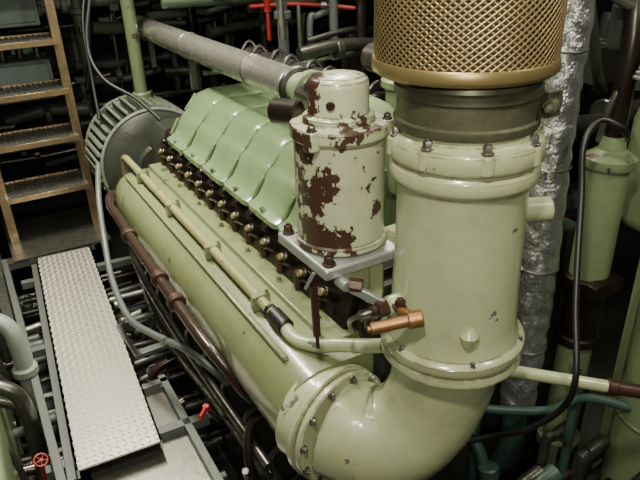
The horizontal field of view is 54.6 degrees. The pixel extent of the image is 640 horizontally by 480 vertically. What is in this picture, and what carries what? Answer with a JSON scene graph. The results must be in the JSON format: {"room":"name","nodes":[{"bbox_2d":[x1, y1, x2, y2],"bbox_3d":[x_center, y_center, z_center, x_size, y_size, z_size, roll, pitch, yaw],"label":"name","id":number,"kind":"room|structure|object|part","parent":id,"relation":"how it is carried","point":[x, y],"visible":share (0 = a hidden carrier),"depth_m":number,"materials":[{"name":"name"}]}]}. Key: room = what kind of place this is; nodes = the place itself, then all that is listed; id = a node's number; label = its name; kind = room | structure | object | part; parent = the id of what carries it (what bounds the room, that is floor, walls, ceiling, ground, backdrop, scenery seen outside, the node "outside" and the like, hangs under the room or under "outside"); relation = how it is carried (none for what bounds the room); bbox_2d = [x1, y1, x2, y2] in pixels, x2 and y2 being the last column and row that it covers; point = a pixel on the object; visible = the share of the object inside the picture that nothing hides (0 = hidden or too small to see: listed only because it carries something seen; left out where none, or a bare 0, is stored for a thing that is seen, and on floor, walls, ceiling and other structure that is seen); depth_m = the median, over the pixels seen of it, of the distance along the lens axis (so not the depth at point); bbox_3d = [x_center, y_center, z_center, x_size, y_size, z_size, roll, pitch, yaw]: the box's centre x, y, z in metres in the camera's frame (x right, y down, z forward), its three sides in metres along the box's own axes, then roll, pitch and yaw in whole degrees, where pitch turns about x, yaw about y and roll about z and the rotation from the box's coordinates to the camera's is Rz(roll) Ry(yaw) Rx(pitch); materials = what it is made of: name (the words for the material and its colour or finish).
{"room":"ship interior","nodes":[
{"label":"ship interior","id":0,"kind":"room"},
{"bbox_2d":[0,0,318,228],"bbox_3d":[-1.942,-1.782,5.012,4.500,3.200,0.100,-16,30,-26],"label":"wall","id":1,"kind":"structure","parent":0,"point":[102,46],"depth_m":5.22,"materials":[{"name":"paint"}]},
{"bbox_2d":[0,204,626,479],"bbox_3d":[-0.211,0.947,3.140,4.500,0.100,6.800,-16,30,-26],"label":"floor","id":2,"kind":"structure","parent":0,"point":[604,355],"depth_m":3.52,"materials":[{"name":"paint"}]},
{"bbox_2d":[0,357,28,479],"bbox_3d":[-1.560,0.802,2.332,0.735,0.870,2.200,-16,30,-26],"label":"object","id":3,"kind":"structure","parent":2,"relation":"on","point":[8,471],"depth_m":2.23,"materials":[{"name":"green paint"}]},
{"bbox_2d":[0,308,55,479],"bbox_3d":[-1.145,0.731,2.436,0.781,0.778,2.405,-16,30,-26],"label":"pipes","id":4,"kind":"object","parent":2,"relation":"on","point":[21,401],"visible":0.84,"depth_m":2.47,"materials":[{"name":"metal"}]},
{"bbox_2d":[0,206,223,479],"bbox_3d":[-1.201,0.705,2.901,1.000,0.609,3.200,-16,30,-26],"label":"frame","id":5,"kind":"object","parent":2,"relation":"on","point":[185,456],"visible":0.64,"depth_m":2.58,"materials":[{"name":"grey paint"}]},
{"bbox_2d":[0,0,98,243],"bbox_3d":[-1.699,-0.936,3.481,0.534,1.950,0.335,-16,30,-26],"label":"ladder","id":6,"kind":"object","parent":5,"relation":"on","point":[66,181],"visible":1,"depth_m":3.63,"materials":[{"name":"metal"}]},
{"bbox_2d":[21,246,209,479],"bbox_3d":[-1.061,0.442,2.958,0.600,0.089,1.780,-14,29,-23],"label":"plate","id":7,"kind":"object","parent":5,"relation":"on","point":[104,414],"visible":0.98,"depth_m":2.65,"materials":[{"name":"metal"}]},
{"bbox_3d":[-1.107,0.435,2.929,0.300,0.040,1.780,-14,29,-23],"label":"plate","id":8,"kind":"part","parent":7,"relation":"part of","materials":[{"name":"metal"}]},
{"bbox_2d":[4,270,230,479],"bbox_3d":[-0.937,0.827,2.927,1.655,0.479,2.350,-16,30,-26],"label":"pipes","id":9,"kind":"object","parent":2,"relation":"on","point":[169,366],"visible":0.21,"depth_m":3.17,"materials":[{"name":"grey metal"}]},
{"bbox_2d":[0,0,639,221],"bbox_3d":[-0.760,-0.968,3.412,4.068,2.900,3.717,-16,30,-26],"label":"wall","id":10,"kind":"structure","parent":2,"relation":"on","point":[322,26],"depth_m":4.16,"materials":[{"name":"black metal"}]},
{"bbox_2d":[0,0,40,28],"bbox_3d":[-1.953,-1.385,3.712,0.450,0.200,0.315,-16,30,-26],"label":"junction box","id":11,"kind":"object","parent":10,"relation":"attached to","point":[13,13],"visible":1,"depth_m":3.65,"materials":[{"name":"blue paint"}]},
{"bbox_2d":[0,47,57,105],"bbox_3d":[-1.895,-1.042,3.850,0.400,0.320,0.315,-16,30,-26],"label":"junction box","id":12,"kind":"object","parent":10,"relation":"attached to","point":[18,68],"visible":0.6,"depth_m":3.76,"materials":[{"name":"blue paint"}]},
{"bbox_2d":[81,0,161,120],"bbox_3d":[-0.813,-1.421,3.544,1.422,1.214,1.422,-16,30,-26],"label":"overhead cables","id":13,"kind":"object","parent":10,"relation":"attached to","point":[86,25],"visible":1,"depth_m":3.34,"materials":[{"name":"black rubber"}]},
{"bbox_2d":[250,0,355,46],"bbox_3d":[-0.086,-1.134,3.239,0.544,0.320,0.050,-2,27,1],"label":"pipes","id":14,"kind":"object","parent":10,"relation":"attached to","point":[267,4],"visible":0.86,"depth_m":3.19,"materials":[{"name":"red metal"}]},
{"bbox_2d":[85,15,588,479],"bbox_3d":[-0.178,-0.086,2.932,1.608,1.730,3.224,-16,30,-26],"label":"engine","id":15,"kind":"object","parent":2,"relation":"on","point":[203,194],"depth_m":2.13,"materials":[{"name":"green paint"}]},
{"bbox_2d":[120,0,151,100],"bbox_3d":[-1.055,-1.594,3.198,0.110,1.760,0.110,-16,30,-26],"label":"stanchion","id":16,"kind":"object","parent":15,"relation":"on","point":[127,6],"visible":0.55,"depth_m":3.44,"materials":[{"name":"paint"}]},
{"bbox_3d":[-0.392,0.575,2.071,0.024,0.037,0.086,2,27,9],"label":"drain valve lever","id":17,"kind":"part","parent":15,"relation":"part of","materials":[{"name":"red paint"}]},
{"bbox_2d":[267,69,393,256],"bbox_3d":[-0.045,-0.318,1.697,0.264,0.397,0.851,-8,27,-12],"label":"canister","id":18,"kind":"object","parent":15,"relation":"on","point":[339,140],"visible":0.96,"depth_m":1.36,"materials":[{"name":"paint"}]},
{"bbox_3d":[0.059,0.013,1.525,0.245,0.040,0.240,-16,30,-26],"label":"bracket plate","id":19,"kind":"part","parent":15,"relation":"part of","materials":[{"name":"metal"}]},
{"bbox_3d":[0.092,0.111,1.538,0.294,0.285,0.326,-16,30,-26],"label":"mounting bracket","id":20,"kind":"part","parent":15,"relation":"part of","materials":[{"name":"metal"}]},
{"bbox_2d":[347,122,554,389],"bbox_3d":[0.289,0.005,1.383,0.468,0.610,0.347,-16,30,-26],"label":"duct","id":21,"kind":"object","parent":15,"relation":"on","point":[449,320],"visible":0.81,"depth_m":1.29,"materials":[{"name":"green metal"}]},
{"bbox_3d":[0.163,0.176,1.329,0.119,0.051,0.085,-16,30,-26],"label":"copper drain handle","id":22,"kind":"part","parent":21,"relation":"part of","materials":[{"name":"orange metal"}]},
{"bbox_2d":[372,0,567,143],"bbox_3d":[0.277,-0.471,1.152,0.359,0.520,0.359,-16,30,-26],"label":"filter","id":23,"kind":"object","parent":21,"relation":"on","point":[461,71],"visible":1,"depth_m":1.08,"materials":[{"name":"gold metal"}]},
{"bbox_2d":[487,0,594,473],"bbox_3d":[0.664,-0.203,2.131,0.171,2.294,0.781,0,27,3],"label":"exhaust pipe","id":24,"kind":"object","parent":15,"relation":"attached to","point":[542,240],"visible":0.64,"depth_m":1.81,"materials":[{"name":"silver metal"}]},
{"bbox_2d":[467,365,630,479],"bbox_3d":[0.772,0.807,2.127,0.945,0.804,0.292,7,28,18],"label":"pipe","id":25,"kind":"object","parent":15,"relation":"attached to","point":[487,469],"visible":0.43,"depth_m":2.05,"materials":[{"name":"metal"}]},
{"bbox_2d":[506,366,639,398],"bbox_3d":[0.708,0.376,1.612,0.627,0.092,0.052,3,27,10],"label":"pipe","id":26,"kind":"object","parent":15,"relation":"attached to","point":[612,387],"visible":0.65,"depth_m":1.60,"materials":[{"name":"metal"}]},
{"bbox_2d":[466,116,630,444],"bbox_3d":[0.671,0.186,1.687,0.591,0.966,0.296,-16,30,-26],"label":"cable","id":27,"kind":"object","parent":26,"relation":"attached to","point":[625,131],"visible":0.94,"depth_m":1.62,"materials":[{"name":"rubber"}]},
{"bbox_2d":[516,420,639,479],"bbox_3d":[0.838,1.137,1.921,1.563,0.809,0.787,-17,31,-28],"label":"fittings","id":28,"kind":"object","parent":2,"relation":"on","point":[584,457],"visible":0.8,"depth_m":2.15,"materials":[{"name":"paint"}]},
{"bbox_2d":[536,0,639,468],"bbox_3d":[0.901,-0.020,2.031,0.209,2.455,0.220,-16,30,-26],"label":"pipe","id":29,"kind":"object","parent":2,"relation":"on","point":[609,166],"visible":0.76,"depth_m":1.94,"materials":[{"name":"green paint"}]},
{"bbox_2d":[588,0,636,141],"bbox_3d":[0.845,-0.445,1.935,0.487,1.404,0.323,0,27,3],"label":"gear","id":30,"kind":"object","parent":29,"relation":"attached to","point":[619,6],"visible":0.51,"depth_m":1.80,"materials":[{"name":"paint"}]},
{"bbox_2d":[632,66,639,80],"bbox_3d":[0.926,-0.652,1.602,0.145,0.495,0.089,-1,27,3],"label":"corrugated hose","id":31,"kind":"object","parent":30,"relation":"attached to","point":[637,76],"visible":1,"depth_m":1.70,"materials":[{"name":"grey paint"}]},
{"bbox_2d":[591,107,639,470],"bbox_3d":[1.171,0.150,2.236,0.280,1.950,0.280,-16,30,-26],"label":"tank","id":32,"kind":"object","parent":2,"relation":"on","point":[630,216],"visible":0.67,"depth_m":2.10,"materials":[{"name":"green metal"}]},
{"bbox_2d":[599,302,639,479],"bbox_3d":[1.171,0.629,2.119,0.325,1.200,0.325,-6,27,-8],"label":"tank","id":33,"kind":"object","parent":2,"relation":"on","point":[621,460],"visible":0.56,"depth_m":2.07,"materials":[{"name":"green metal"}]},
{"bbox_2d":[325,0,639,314],"bbox_3d":[1.726,-1.100,3.402,0.100,3.200,6.800,-16,30,-26],"label":"wall","id":34,"kind":"structure","parent":0,"point":[626,257],"depth_m":3.76,"materials":[{"name":"metal"}]}
]}

